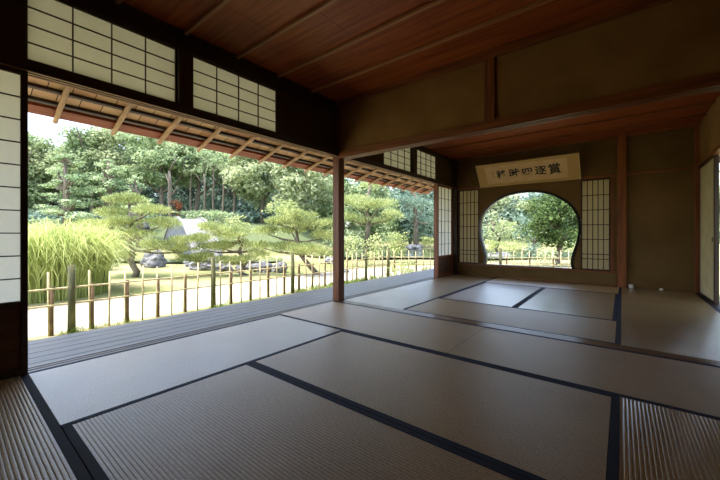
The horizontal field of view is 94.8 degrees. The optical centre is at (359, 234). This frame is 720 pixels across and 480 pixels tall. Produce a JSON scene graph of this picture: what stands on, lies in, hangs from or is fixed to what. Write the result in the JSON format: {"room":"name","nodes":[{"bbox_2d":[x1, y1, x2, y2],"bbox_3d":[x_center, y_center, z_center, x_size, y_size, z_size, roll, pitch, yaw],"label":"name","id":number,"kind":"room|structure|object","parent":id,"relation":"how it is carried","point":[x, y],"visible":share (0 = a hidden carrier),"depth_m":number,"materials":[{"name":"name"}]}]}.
{"room":"traditional dwelling","nodes":[
{"label":"traditional dwelling","id":0,"kind":"room"},
{"bbox_2d":[28,76,433,194],"bbox_3d":[-0.851,-1.427,4.924,1.549,0.643,10.800,0,0,38],"label":"roof","id":1,"kind":"structure","parent":0,"point":[56,101],"depth_m":3.98,"materials":[{"name":"brown wood"}]},
{"bbox_2d":[28,268,433,366],"bbox_3d":[-0.693,0.903,4.671,0.824,0.038,10.600,0,0,38],"label":"floor","id":2,"kind":"structure","parent":0,"point":[46,350],"depth_m":3.25,"materials":[{"name":"wood"}]},
{"bbox_2d":[88,0,452,183],"bbox_3d":[-0.070,-1.388,4.611,0.042,0.620,6.760,0,0,38],"label":"wall","id":3,"kind":"structure","parent":0,"point":[297,118],"depth_m":3.86,"materials":[{"name":"brown paint"}]},
{"bbox_2d":[0,63,451,187],"bbox_3d":[-0.330,-1.016,4.268,0.100,0.023,7.620,0,0,38],"label":"trim","id":4,"kind":"structure","parent":3,"relation":"attached to","point":[29,74],"depth_m":2.75,"materials":[{"name":"brown wood"}]},
{"bbox_2d":[0,50,453,187],"bbox_3d":[-0.330,-1.043,4.268,0.110,0.070,7.620,0,0,38],"label":"trim","id":5,"kind":"structure","parent":3,"relation":"attached to","point":[10,59],"depth_m":2.63,"materials":[{"name":"brown wood"}]},
{"bbox_2d":[26,0,176,102],"bbox_3d":[-1.808,-1.313,2.410,0.032,0.470,0.894,0,0,38],"label":"screen","id":6,"kind":"object","parent":5,"relation":"on","point":[61,34],"visible":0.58,"depth_m":2.35,"materials":[{"name":"paper"}]},
{"bbox_2d":[177,47,192,106],"bbox_3d":[-1.492,-1.313,2.803,0.100,0.470,0.116,0,0,38],"label":"post","id":7,"kind":"object","parent":5,"relation":"on","point":[184,57],"visible":0.66,"depth_m":2.76,"materials":[{"name":"brown wood"}]},
{"bbox_2d":[193,55,276,131],"bbox_3d":[-1.178,-1.313,3.205,0.032,0.470,0.904,0,0,38],"label":"screen","id":8,"kind":"object","parent":5,"relation":"on","point":[218,90],"visible":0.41,"depth_m":3.16,"materials":[{"name":"paper"}]},
{"bbox_2d":[384,148,410,171],"bbox_3d":[0.623,-1.313,5.478,0.032,0.470,0.864,0,0,38],"label":"screen","id":9,"kind":"object","parent":5,"relation":"on","point":[401,159],"visible":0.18,"depth_m":5.53,"materials":[{"name":"paper"}]},
{"bbox_2d":[411,147,416,173],"bbox_3d":[0.940,-1.313,5.871,0.100,0.470,0.126,0,0,38],"label":"post","id":10,"kind":"object","parent":5,"relation":"on","point":[413,149],"visible":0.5,"depth_m":5.82,"materials":[{"name":"brown wood"}]},
{"bbox_2d":[417,149,435,178],"bbox_3d":[1.244,-1.313,6.261,0.032,0.470,0.844,0,0,38],"label":"screen","id":11,"kind":"object","parent":5,"relation":"on","point":[426,162],"visible":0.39,"depth_m":6.29,"materials":[{"name":"paper"}]},
{"bbox_2d":[63,0,452,162],"bbox_3d":[-0.338,-1.578,4.274,0.080,0.060,7.620,0,0,38],"label":"trim","id":12,"kind":"structure","parent":3,"relation":"attached to","point":[87,5],"depth_m":2.85,"materials":[{"name":"brown wood"}]},
{"bbox_2d":[434,184,438,277],"bbox_3d":[1.521,-0.073,6.604,0.090,1.870,0.050,0,0,38],"label":"door frame","id":13,"kind":"structure","parent":3,"relation":"attached to","point":[436,186],"depth_m":6.58,"materials":[{"name":"brown wood"}]},
{"bbox_2d":[333,107,343,300],"bbox_3d":[-0.281,-0.418,4.331,0.110,2.560,0.110,0,0,38],"label":"wooden pillar","id":14,"kind":"structure","parent":0,"point":[338,164],"depth_m":4.28,"materials":[{"name":"wood"}]},
{"bbox_2d":[96,0,673,106],"bbox_3d":[0.025,-1.677,1.617,3.908,0.067,3.815,0,0,38],"label":"ceiling","id":15,"kind":"structure","parent":0,"point":[337,53],"depth_m":2.75,"materials":[{"name":"brown wood"}]},
{"bbox_2d":[453,159,457,273],"bbox_3d":[2.064,-0.388,7.232,0.150,2.500,0.100,0,0,38],"label":"wooden pillar","id":16,"kind":"structure","parent":0,"point":[455,163],"depth_m":7.17,"materials":[{"name":"brown wood"}]},
{"bbox_2d":[340,0,719,150],"bbox_3d":[1.213,-1.381,3.147,3.788,0.635,0.060,0,0,38],"label":"wall","id":17,"kind":"structure","parent":0,"point":[676,40],"depth_m":2.74,"materials":[{"name":"paint"}]},
{"bbox_2d":[339,72,719,159],"bbox_3d":[1.230,-1.020,3.134,3.745,0.085,0.120,0,0,38],"label":"beam","id":18,"kind":"structure","parent":17,"relation":"attached to","point":[708,83],"depth_m":2.74,"materials":[{"name":"brown wood"}]},
{"bbox_2d":[484,57,494,120],"bbox_3d":[1.238,-1.361,3.128,0.095,0.595,0.110,0,0,38],"label":"post","id":19,"kind":"object","parent":18,"relation":"on","point":[489,64],"visible":0.64,"depth_m":3.08,"materials":[{"name":"brown wood"}]},
{"bbox_2d":[423,91,719,158],"bbox_3d":[2.397,-1.629,4.640,3.788,0.042,3.690,0,0,38],"label":"ceiling","id":20,"kind":"structure","parent":0,"point":[687,110],"depth_m":5.07,"materials":[{"name":"brown wood"}]},
{"bbox_2d":[458,128,694,292],"bbox_3d":[3.567,-0.393,6.086,3.850,2.610,0.070,0,0,38],"label":"wall","id":21,"kind":"structure","parent":0,"point":[660,205],"depth_m":5.30,"materials":[{"name":"paint"}]},
{"bbox_2d":[28,277,433,371],"bbox_3d":[-0.375,0.889,4.304,0.115,0.055,7.620,0,0,38],"label":"trim","id":22,"kind":"structure","parent":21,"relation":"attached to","point":[99,353],"depth_m":2.83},
{"bbox_2d":[439,184,452,276],"bbox_3d":[1.772,-0.076,6.921,0.028,1.872,0.750,0,0,38],"label":"screen","id":23,"kind":"object","parent":22,"relation":"on","point":[445,193],"visible":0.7,"depth_m":6.97,"materials":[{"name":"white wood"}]},
{"bbox_2d":[475,152,580,187],"bbox_3d":[3.075,-1.171,6.183,1.730,0.410,0.335,0,0,38],"label":"plaque","id":24,"kind":"object","parent":21,"relation":"attached to","point":[562,167],"visible":1,"depth_m":6.11,"materials":[{"name":"beige wood"}]},
{"bbox_2d":[479,190,580,269],"bbox_3d":[3.198,-0.111,6.377,1.784,1.475,0.092,0,0,38],"label":"window","id":25,"kind":"structure","parent":21,"relation":"in","point":[490,205],"depth_m":6.34,"materials":[{"name":"black paint"}]},
{"bbox_2d":[457,263,616,273],"bbox_3d":[3.166,0.632,6.384,2.828,0.030,0.080,0,0,38],"label":"trim","id":26,"kind":"structure","parent":21,"relation":"attached to","point":[457,263],"depth_m":6.17,"materials":[{"name":"brown wood"}]},
{"bbox_2d":[459,189,478,263],"bbox_3d":[2.315,-0.173,7.038,0.435,1.590,0.032,0,0,38],"label":"screen","id":27,"kind":"object","parent":26,"relation":"on","point":[469,198],"visible":1,"depth_m":7.03,"materials":[{"name":"paper"}]},
{"bbox_2d":[581,177,610,270],"bbox_3d":[4.035,-0.173,5.675,0.415,1.590,0.032,0,0,38],"label":"screen","id":28,"kind":"object","parent":26,"relation":"on","point":[595,193],"visible":1,"depth_m":5.67,"materials":[{"name":"paper"}]},
{"bbox_2d":[457,174,616,189],"bbox_3d":[3.163,-0.981,6.380,2.828,0.045,0.070,0,0,38],"label":"trim","id":29,"kind":"structure","parent":21,"relation":"attached to","point":[610,175],"depth_m":5.98,"materials":[{"name":"brown wood"}]},
{"bbox_2d":[498,276,616,286],"bbox_3d":[3.514,0.852,6.064,1.885,0.020,0.030,0,0,38],"label":"baseboard","id":30,"kind":"structure","parent":21,"relation":"attached to","point":[498,276],"depth_m":5.95,"materials":[{"name":"brown wood"}]},
{"bbox_2d":[455,123,699,160],"bbox_3d":[3.515,-1.615,6.051,3.788,0.045,0.050,0,0,38],"label":"trim","id":31,"kind":"structure","parent":21,"relation":"attached to","point":[695,124],"depth_m":5.73,"materials":[{"name":"brown wood"}]},
{"bbox_2d":[627,166,694,174],"bbox_3d":[4.699,-0.993,5.168,0.835,0.040,0.062,0,0,38],"label":"trim","id":32,"kind":"structure","parent":21,"relation":"attached to","point":[692,167],"depth_m":5.14,"materials":[{"name":"brown wood"}]},
{"bbox_2d":[613,177,616,271],"bbox_3d":[4.264,-0.188,5.533,0.050,1.620,0.070,0,0,38],"label":"wall","id":33,"kind":"structure","parent":0,"point":[614,178],"depth_m":5.51,"materials":[{"name":"paint"}]},
{"bbox_2d":[611,177,612,270],"bbox_3d":[4.229,-0.173,5.558,0.035,1.590,0.075,0,0,38],"label":"trim","id":34,"kind":"structure","parent":33,"relation":"attached to","point":[611,177],"depth_m":5.53,"materials":[{"name":"brown wood"}]},
{"bbox_2d":[617,134,626,287],"bbox_3d":[4.311,-0.388,5.451,0.125,2.500,0.120,0,0,38],"label":"wooden pillar","id":35,"kind":"structure","parent":0,"point":[622,138],"depth_m":5.40,"materials":[{"name":"brown wood"}]},
{"bbox_2d":[694,126,699,292],"bbox_3d":[5.001,-0.388,4.901,0.070,2.500,0.065,0,0,38],"label":"wooden pillar","id":36,"kind":"structure","parent":0,"point":[696,129],"depth_m":4.89,"materials":[{"name":"brown wood"}]},
{"bbox_2d":[700,94,719,160],"bbox_3d":[3.924,-1.368,3.462,0.070,0.660,3.740,0,0,38],"label":"wall","id":37,"kind":"structure","parent":0,"point":[710,123],"depth_m":4.26,"materials":[{"name":"paint"}]},
{"bbox_2d":[700,156,713,302],"bbox_3d":[4.702,-0.060,4.478,0.026,1.836,0.960,0,0,38],"label":"door","id":38,"kind":"structure","parent":37,"relation":"in","point":[707,170],"depth_m":4.43,"materials":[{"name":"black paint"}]},
{"bbox_2d":[697,143,719,167],"bbox_3d":[3.880,-1.008,3.430,0.100,0.060,3.635,0,0,38],"label":"trim","id":39,"kind":"structure","parent":37,"relation":"attached to","point":[716,151],"depth_m":4.16,"materials":[{"name":"brown wood"}]},
{"bbox_2d":[714,155,718,304],"bbox_3d":[4.394,-0.060,4.078,0.040,1.836,0.040,0,0,38],"label":"door frame","id":40,"kind":"structure","parent":37,"relation":"attached to","point":[716,157],"depth_m":4.07,"materials":[{"name":"brown wood"}]},
{"bbox_3d":[1.180,0.972,3.091,4.070,0.100,7.850,0,0,38],"label":"floor","id":41,"kind":"structure","parent":0,"visible":0},
{"bbox_2d":[0,374,92,479],"bbox_3d":[-1.624,0.889,1.099,1.907,0.056,0.952,0,0,38],"label":"mat","id":42,"kind":"object","parent":41,"relation":"on","point":[33,445],"visible":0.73,"depth_m":1.39,"materials":[{"name":"grey wicker"}]},
{"bbox_2d":[0,64,27,379],"bbox_3d":[-2.345,-0.076,1.685,0.028,1.872,0.928,0,0,38],"label":"screen","id":43,"kind":"object","parent":42,"relation":"on","point":[13,81],"visible":1,"depth_m":2.00,"materials":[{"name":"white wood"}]},
{"bbox_2d":[28,315,343,428],"bbox_3d":[-1.108,0.889,2.518,0.952,0.056,1.907,0,0,38],"label":"mat","id":44,"kind":"object","parent":41,"relation":"on","point":[75,392],"visible":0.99,"depth_m":2.18,"materials":[{"name":"grey wicker"}]},
{"bbox_2d":[62,363,529,479],"bbox_3d":[-0.282,0.889,1.254,1.907,0.056,0.952,0,0,38],"label":"mat","id":45,"kind":"object","parent":41,"relation":"on","point":[250,421],"visible":1,"depth_m":1.38,"materials":[{"name":"grey wicker"}]},
{"bbox_2d":[278,301,485,353],"bbox_3d":[0.145,0.889,3.330,1.907,0.056,0.917,0,0,38],"label":"mat","id":46,"kind":"object","parent":41,"relation":"on","point":[441,336],"visible":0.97,"depth_m":3.14,"materials":[{"name":"grey wicker"}]},
{"bbox_2d":[343,284,462,309],"bbox_3d":[0.703,0.889,4.803,0.952,0.056,1.837,0,0,38],"label":"mat","id":47,"kind":"object","parent":41,"relation":"on","point":[407,296],"visible":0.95,"depth_m":4.61,"materials":[{"name":"grey wicker"}]},
{"bbox_2d":[252,331,610,479],"bbox_3d":[0.311,0.889,2.002,1.907,0.056,0.952,0,0,38],"label":"mat","id":48,"kind":"object","parent":41,"relation":"on","point":[531,427],"visible":0.98,"depth_m":1.72,"materials":[{"name":"grey wicker"}]},
{"bbox_2d":[411,274,497,288],"bbox_3d":[1.833,0.889,6.229,0.952,0.056,1.797,0,0,38],"label":"mat","id":49,"kind":"object","parent":41,"relation":"on","point":[458,281],"visible":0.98,"depth_m":6.07,"materials":[{"name":"grey wicker"}]},
{"bbox_2d":[440,282,543,306],"bbox_3d":[2.032,0.889,4.942,0.952,0.056,1.867,0,0,38],"label":"mat","id":50,"kind":"object","parent":41,"relation":"on","point":[486,293],"visible":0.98,"depth_m":4.76,"materials":[{"name":"grey wicker"}]},
{"bbox_2d":[405,298,615,343],"bbox_3d":[1.539,0.889,3.552,1.907,0.056,0.917,0,0,38],"label":"mat","id":51,"kind":"object","parent":41,"relation":"on","point":[583,327],"visible":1,"depth_m":3.40,"materials":[{"name":"grey wicker"}]},
{"bbox_2d":[339,300,719,365],"bbox_3d":[1.230,0.888,3.134,3.745,0.057,0.120,0,0,38],"label":"trim","id":52,"kind":"structure","parent":41,"relation":"on","point":[622,347],"depth_m":2.78,"materials":[{"name":"wood"}]},
{"bbox_2d":[486,277,618,293],"bbox_3d":[3.251,0.889,5.711,1.907,0.056,0.847,0,0,38],"label":"mat","id":53,"kind":"object","parent":41,"relation":"on","point":[522,282],"visible":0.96,"depth_m":5.60,"materials":[{"name":"brown wicker"}]},
{"bbox_2d":[515,288,617,324],"bbox_3d":[2.780,0.889,4.349,0.952,0.056,1.867,0,0,38],"label":"mat","id":54,"kind":"object","parent":41,"relation":"on","point":[572,302],"visible":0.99,"depth_m":4.14,"materials":[{"name":"brown wicker"}]},
{"bbox_2d":[445,327,719,419],"bbox_3d":[1.642,0.889,2.144,1.907,0.056,0.917,0,0,38],"label":"mat","id":55,"kind":"object","parent":41,"relation":"on","point":[691,387],"visible":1,"depth_m":2.15,"materials":[{"name":"brown wicker"}]},
{"bbox_2d":[607,395,719,479],"bbox_3d":[1.137,0.889,0.738,0.952,0.056,1.907,0,0,38],"label":"mat","id":56,"kind":"object","parent":41,"relation":"on","point":[647,441],"visible":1,"depth_m":1.36,"materials":[{"name":"brown wicker"}]},
{"bbox_2d":[615,305,719,360],"bbox_3d":[2.932,0.889,3.035,0.912,0.056,1.837,0,0,38],"label":"mat","id":57,"kind":"object","parent":41,"relation":"on","point":[675,332],"visible":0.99,"depth_m":2.94,"materials":[{"name":"brown wicker"}]},
{"bbox_2d":[618,287,719,315],"bbox_3d":[4.063,0.889,4.462,0.912,0.056,1.797,0,0,38],"label":"mat","id":58,"kind":"object","parent":41,"relation":"on","point":[688,302],"visible":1,"depth_m":4.26,"materials":[{"name":"brown wicker"}]},
{"label":"outside","id":59,"kind":"structure","parent":0,"visible":0},
{"bbox_2d":[28,223,719,340],"bbox_3d":[11.088,0.162,26.723,130.000,2.100,115.000,0,0,38],"label":"ground","id":60,"kind":"structure","parent":59,"point":[117,290],"depth_m":12.11,"materials":[{"name":"plant"}]},
{"bbox_2d":[28,131,60,211],"bbox_3d":[-31.938,-5.424,29.992,7.878,9.450,7.299,0,0,3],"label":"broadleaf tree","id":61,"kind":"object","parent":60,"relation":"on","point":[33,195],"visible":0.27,"depth_m":30.56,"materials":[{"name":"green plant"}]},
{"bbox_2d":[28,137,94,214],"bbox_3d":[-30.691,-5.140,32.957,7.564,8.795,7.392,0,0,38],"label":"broadleaf tree","id":62,"kind":"object","parent":60,"relation":"on","point":[31,174],"visible":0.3,"depth_m":30.82,"materials":[{"name":"green plant"}]},
{"bbox_2d":[28,153,96,227],"bbox_3d":[-16.660,-2.052,18.836,4.680,5.184,2.614,0,0,13],"label":"pine","id":63,"kind":"object","parent":60,"relation":"on","point":[69,204],"visible":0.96,"depth_m":18.88,"materials":[{"name":"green plant"}]},
{"bbox_2d":[46,125,130,212],"bbox_3d":[-26.040,-5.541,32.103,7.311,9.705,6.311,0,0,44],"label":"broadleaf tree","id":64,"kind":"object","parent":60,"relation":"on","point":[75,144],"visible":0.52,"depth_m":30.60,"materials":[{"name":"green plant"}]},
{"bbox_2d":[28,216,172,303],"bbox_3d":[-6.006,0.413,6.388,4.086,1.499,4.245,0,0,38],"label":"pampas grass","id":65,"kind":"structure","parent":60,"relation":"on","point":[52,252],"depth_m":5.86,"materials":[{"name":"plant"}]},
{"bbox_2d":[61,163,159,211],"bbox_3d":[-30.786,-5.311,39.568,9.991,9.121,10.476,0,0,-1],"label":"broadleaf tree","id":66,"kind":"object","parent":60,"relation":"on","point":[133,186],"visible":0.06,"depth_m":39.45,"materials":[{"name":"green plant"}]},
{"bbox_2d":[78,158,155,235],"bbox_3d":[-14.176,-2.179,19.898,4.735,4.872,3.863,0,0,38],"label":"pine","id":67,"kind":"object","parent":60,"relation":"on","point":[109,180],"visible":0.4,"depth_m":19.77,"materials":[{"name":"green plant"}]},
{"bbox_2d":[81,126,155,212],"bbox_3d":[-23.587,-6.120,34.199,7.579,10.773,9.116,0,0,-18],"label":"broadleaf tree","id":68,"kind":"object","parent":60,"relation":"on","point":[115,150],"visible":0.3,"depth_m":31.28,"materials":[{"name":"green plant"}]},
{"bbox_2d":[70,191,195,276],"bbox_3d":[-6.071,0.031,9.011,2.909,2.485,1.581,0,0,5],"label":"pine","id":69,"kind":"object","parent":60,"relation":"on","point":[115,217],"visible":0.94,"depth_m":9.00,"materials":[{"name":"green plant"}]},
{"bbox_2d":[115,174,153,246],"bbox_3d":[-12.122,-1.263,17.786,1.891,3.944,1.570,0,0,38],"label":"pine","id":70,"kind":"object","parent":60,"relation":"on","point":[135,182],"visible":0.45,"depth_m":17.89,"materials":[{"name":"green plant"}]},
{"bbox_2d":[140,250,166,267],"bbox_3d":[-7.159,0.913,11.501,0.913,0.756,0.734,0,0,38],"label":"rock","id":71,"kind":"object","parent":60,"relation":"on","point":[159,260],"visible":0.71,"depth_m":11.28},
{"bbox_2d":[115,133,202,215],"bbox_3d":[-18.014,-4.994,30.282,7.110,8.536,7.036,0,0,38],"label":"broadleaf tree","id":72,"kind":"object","parent":60,"relation":"on","point":[154,177],"visible":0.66,"depth_m":28.73,"materials":[{"name":"green plant"}]},
{"bbox_2d":[141,145,190,216],"bbox_3d":[-14.123,-3.575,24.363,3.297,5.993,2.123,0,0,-31],"label":"pine","id":73,"kind":"object","parent":60,"relation":"on","point":[170,194],"visible":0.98,"depth_m":23.92,"materials":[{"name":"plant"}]},
{"bbox_2d":[144,176,210,201],"bbox_3d":[-22.096,-5.412,39.300,7.397,9.411,7.996,0,0,-38],"label":"broadleaf tree","id":74,"kind":"object","parent":60,"relation":"on","point":[173,187],"visible":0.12,"depth_m":38.63,"materials":[{"name":"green plant"}]},
{"bbox_2d":[149,143,226,217],"bbox_3d":[-15.888,-5.361,32.036,7.354,9.292,7.292,0,0,38],"label":"broadleaf tree","id":75,"kind":"object","parent":60,"relation":"on","point":[176,174],"visible":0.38,"depth_m":30.67,"materials":[{"name":"green plant"}]},
{"bbox_2d":[163,217,222,255],"bbox_3d":[-8.467,0.202,16.250,1.160,2.120,7.128,0,0,-40],"label":"stone bridge","id":76,"kind":"structure","parent":60,"relation":"on","point":[187,226],"depth_m":14.86,"materials":[{"name":"stone"}]},
{"bbox_2d":[179,153,212,218],"bbox_3d":[-14.684,-3.900,29.159,3.425,6.371,1.646,0,0,1],"label":"pine","id":77,"kind":"object","parent":60,"relation":"on","point":[208,165],"visible":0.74,"depth_m":28.94,"materials":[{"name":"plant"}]},
{"bbox_2d":[184,147,221,216],"bbox_3d":[-12.731,-3.885,27.100,2.252,6.242,2.873,0,0,38],"label":"pine","id":78,"kind":"object","parent":60,"relation":"on","point":[194,153],"visible":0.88,"depth_m":26.97,"materials":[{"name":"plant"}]},
{"bbox_2d":[29,275,385,337],"bbox_3d":[-2.086,1.119,5.562,0.654,0.095,8.599,0,0,38],"label":"grass tufts","id":79,"kind":"object","parent":60,"relation":"on","point":[372,277],"visible":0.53,"depth_m":5.64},
{"bbox_2d":[28,249,386,336],"bbox_3d":[-2.151,0.777,5.512,0.079,0.831,9.307,0,0,38],"label":"bamboo fence","id":80,"kind":"object","parent":60,"relation":"on","point":[71,310],"visible":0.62,"depth_m":4.78,"materials":[{"name":"wood"}]},
{"bbox_2d":[173,209,242,225],"bbox_3d":[-9.792,-0.984,21.623,4.465,1.383,3.944,0,0,38],"label":"rounded shrub","id":81,"kind":"object","parent":60,"relation":"on","point":[216,214],"visible":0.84,"depth_m":21.32,"materials":[{"name":"green plant"}]},
{"bbox_2d":[196,149,225,220],"bbox_3d":[-12.341,-4.057,27.789,2.771,6.669,1.807,0,0,-3],"label":"pine","id":82,"kind":"object","parent":60,"relation":"on","point":[215,164],"visible":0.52,"depth_m":27.93,"materials":[{"name":"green plant"}]},
{"bbox_2d":[185,174,237,209],"bbox_3d":[-18.110,-5.664,42.026,8.478,9.870,8.063,0,0,14],"label":"broadleaf tree","id":83,"kind":"object","parent":60,"relation":"on","point":[209,182],"visible":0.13,"depth_m":39.72,"materials":[{"name":"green plant"}]},
{"bbox_2d":[175,220,271,275],"bbox_3d":[-3.926,0.444,9.435,2.638,1.705,1.508,0,0,7],"label":"pine","id":84,"kind":"object","parent":60,"relation":"on","point":[224,231],"visible":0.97,"depth_m":9.40,"materials":[{"name":"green plant"}]},
{"bbox_2d":[205,151,245,222],"bbox_3d":[-10.507,-3.759,26.263,2.890,6.082,2.791,0,0,38],"label":"pine","id":85,"kind":"object","parent":60,"relation":"on","point":[232,161],"visible":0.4,"depth_m":25.93,"materials":[{"name":"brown plant"}]},
{"bbox_2d":[196,150,259,211],"bbox_3d":[-13.046,-5.180,34.276,7.760,8.962,8.148,0,0,4],"label":"broadleaf tree","id":86,"kind":"object","parent":60,"relation":"on","point":[208,174],"visible":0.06,"depth_m":33.65,"materials":[{"name":"green plant"}]},
{"bbox_2d":[222,216,250,249],"bbox_3d":[-6.296,-0.006,17.050,1.573,2.005,1.666,0,0,38],"label":"rounded shrub","id":87,"kind":"object","parent":60,"relation":"on","point":[243,224],"visible":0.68,"depth_m":16.90,"materials":[{"name":"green plant"}]},
{"bbox_2d":[218,153,295,223],"bbox_3d":[-8.155,-4.076,26.799,5.964,6.618,6.854,0,0,42],"label":"broadleaf tree","id":88,"kind":"object","parent":60,"relation":"on","point":[252,183],"visible":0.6,"depth_m":25.38,"materials":[{"name":"green plant"}]},
{"bbox_2d":[261,197,297,239],"bbox_3d":[-4.307,-0.658,18.043,2.238,2.743,1.616,0,0,38],"label":"pine","id":89,"kind":"object","parent":60,"relation":"on","point":[289,202],"visible":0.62,"depth_m":17.85,"materials":[{"name":"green plant"}]},
{"bbox_2d":[249,206,332,274],"bbox_3d":[-1.862,0.260,9.239,2.587,2.045,1.624,0,0,13],"label":"pine","id":90,"kind":"object","parent":60,"relation":"on","point":[299,248],"visible":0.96,"depth_m":9.20,"materials":[{"name":"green plant"}]},
{"bbox_2d":[270,163,332,226],"bbox_3d":[-4.361,-3.250,25.017,4.872,5.710,5.767,0,0,1],"label":"broadleaf tree","id":91,"kind":"object","parent":60,"relation":"on","point":[297,186],"visible":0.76,"depth_m":23.74,"materials":[{"name":"green plant"}]},
{"bbox_2d":[28,185,575,239],"bbox_3d":[-7.361,-2.631,36.448,104.927,6.717,22.093,0,0,1],"label":"undergrowth","id":92,"kind":"object","parent":60,"relation":"on","point":[253,216],"visible":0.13,"depth_m":34.10,"materials":[{"name":"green plant"}]},
{"bbox_2d":[314,178,364,236],"bbox_3d":[-1.704,-2.035,27.040,4.571,5.933,4.784,0,0,7],"label":"broadleaf tree","id":93,"kind":"object","parent":60,"relation":"on","point":[326,211],"visible":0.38,"depth_m":26.02,"materials":[{"name":"green plant"}]},
{"bbox_2d":[344,236,361,266],"bbox_3d":[-0.301,0.642,11.998,0.914,1.268,0.914,0,0,38],"label":"rounded shrub","id":94,"kind":"object","parent":60,"relation":"on","point":[350,239],"visible":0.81,"depth_m":11.89,"materials":[{"name":"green plant"}]},
{"bbox_2d":[345,229,369,254],"bbox_3d":[-0.116,0.546,16.866,1.319,1.688,1.432,0,0,0],"label":"rounded shrub","id":95,"kind":"object","parent":60,"relation":"on","point":[352,232],"visible":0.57,"depth_m":16.81,"materials":[{"name":"green plant"}]},
{"bbox_2d":[332,181,405,257],"bbox_3d":[0.420,-0.855,16.872,3.590,4.188,2.746,0,0,38],"label":"pine","id":96,"kind":"object","parent":60,"relation":"on","point":[353,199],"visible":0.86,"depth_m":16.71,"materials":[{"name":"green plant"}]},
{"bbox_2d":[357,232,385,264],"bbox_3d":[0.510,0.623,12.463,1.096,1.418,1.324,0,0,38],"label":"rounded shrub","id":97,"kind":"object","parent":60,"relation":"on","point":[371,253],"visible":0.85,"depth_m":12.38,"materials":[{"name":"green plant"}]},
{"bbox_2d":[347,182,401,248],"bbox_3d":[0.991,-1.581,26.984,4.775,5.710,4.429,0,0,-13],"label":"broadleaf tree","id":98,"kind":"object","parent":60,"relation":"on","point":[379,192],"visible":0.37,"depth_m":26.36,"materials":[{"name":"green plant"}]},
{"bbox_2d":[383,230,409,261],"bbox_3d":[1.549,0.527,13.556,1.155,1.440,1.205,0,0,38],"label":"rounded shrub","id":99,"kind":"object","parent":60,"relation":"on","point":[396,241],"visible":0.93,"depth_m":13.41,"materials":[{"name":"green plant"}]},
{"bbox_2d":[383,259,417,276],"bbox_3d":[1.141,0.979,9.000,1.222,0.607,0.857,0,0,38],"label":"rounded shrub","id":100,"kind":"object","parent":60,"relation":"on","point":[410,270],"visible":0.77,"depth_m":8.98,"materials":[{"name":"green plant"}]},
{"bbox_2d":[389,189,433,244],"bbox_3d":[3.732,-1.106,22.017,3.440,4.683,3.385,0,0,38],"label":"pine","id":101,"kind":"object","parent":60,"relation":"on","point":[414,200],"visible":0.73,"depth_m":21.83,"materials":[{"name":"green plant"}]},
{"bbox_2d":[394,188,433,244],"bbox_3d":[4.244,-1.608,27.884,4.160,5.869,5.264,0,0,-24],"label":"broadleaf tree","id":102,"kind":"object","parent":60,"relation":"on","point":[407,226],"visible":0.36,"depth_m":27.01,"materials":[{"name":"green plant"}]},
{"bbox_2d":[387,248,570,276],"bbox_3d":[4.323,0.777,8.858,7.200,0.831,0.078,0,0,5],"label":"bamboo fence","id":103,"kind":"object","parent":60,"relation":"on","point":[500,257],"visible":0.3,"depth_m":8.90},
{"bbox_2d":[482,209,520,251],"bbox_3d":[7.513,-0.057,17.858,2.178,2.626,2.013,0,0,-16],"label":"broadleaf tree","id":104,"kind":"object","parent":60,"relation":"on","point":[500,234],"visible":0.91,"depth_m":17.66,"materials":[{"name":"green plant"}]},
{"bbox_2d":[483,220,523,246],"bbox_3d":[10.613,0.202,24.119,3.362,2.531,3.670,0,0,38],"label":"rounded shrub","id":105,"kind":"object","parent":60,"relation":"on","point":[506,225],"visible":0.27,"depth_m":23.55,"materials":[{"name":"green plant"}]},
{"bbox_2d":[483,194,535,230],"bbox_3d":[16.145,-1.949,35.897,6.449,6.854,6.692,0,0,22],"label":"broadleaf tree","id":106,"kind":"object","parent":60,"relation":"on","point":[515,195],"visible":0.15,"depth_m":33.95,"materials":[{"name":"green plant"}]},
{"bbox_2d":[512,210,546,258],"bbox_3d":[8.062,0.031,15.875,1.573,2.518,1.392,0,0,-8],"label":"broadleaf tree","id":107,"kind":"object","parent":60,"relation":"on","point":[523,222],"visible":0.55,"depth_m":15.81,"materials":[{"name":"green plant"}]},
{"bbox_2d":[520,193,573,230],"bbox_3d":[18.709,-1.631,33.961,5.305,5.971,6.610,0,0,24],"label":"broadleaf tree","id":108,"kind":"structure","parent":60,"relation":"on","point":[530,195],"depth_m":33.20,"materials":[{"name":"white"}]},
{"bbox_2d":[517,193,577,266],"bbox_3d":[7.201,-0.181,11.960,2.561,2.906,2.373,0,0,0],"label":"broadleaf tree","id":109,"kind":"object","parent":60,"relation":"on","point":[555,219],"visible":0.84,"depth_m":11.60,"materials":[{"name":"green plant"}]},
{"bbox_2d":[534,249,561,266],"bbox_3d":[6.230,0.838,11.064,0.764,0.745,0.821,0,0,6],"label":"rounded shrub","id":110,"kind":"object","parent":60,"relation":"on","point":[548,252],"visible":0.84,"depth_m":10.96,"materials":[{"name":"green plant"}]},
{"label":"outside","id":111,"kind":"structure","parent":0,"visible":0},
{"bbox_2d":[28,266,570,337],"bbox_3d":[-0.537,1.138,7.337,20.685,0.077,6.229,0,0,-33],"label":"path","id":112,"kind":"structure","parent":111,"point":[37,318],"depth_m":5.51,"materials":[{"name":"gravel"}]},
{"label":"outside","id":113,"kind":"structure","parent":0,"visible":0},
{"bbox_2d":[308,248,572,258],"bbox_3d":[4.926,1.072,19.396,14.568,0.001,13.946,0,0,38],"label":"pond","id":114,"kind":"structure","parent":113,"point":[522,254],"depth_m":18.68,"materials":[{"name":"liquid"}]},
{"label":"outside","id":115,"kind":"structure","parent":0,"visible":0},
{"bbox_2d":[118,257,282,261],"bbox_3d":[-6.755,1.072,14.511,6.944,0.001,5.400,0,0,38],"label":"pond","id":116,"kind":"structure","parent":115,"point":[169,259],"depth_m":14.19,"materials":[{"name":"liquid"}]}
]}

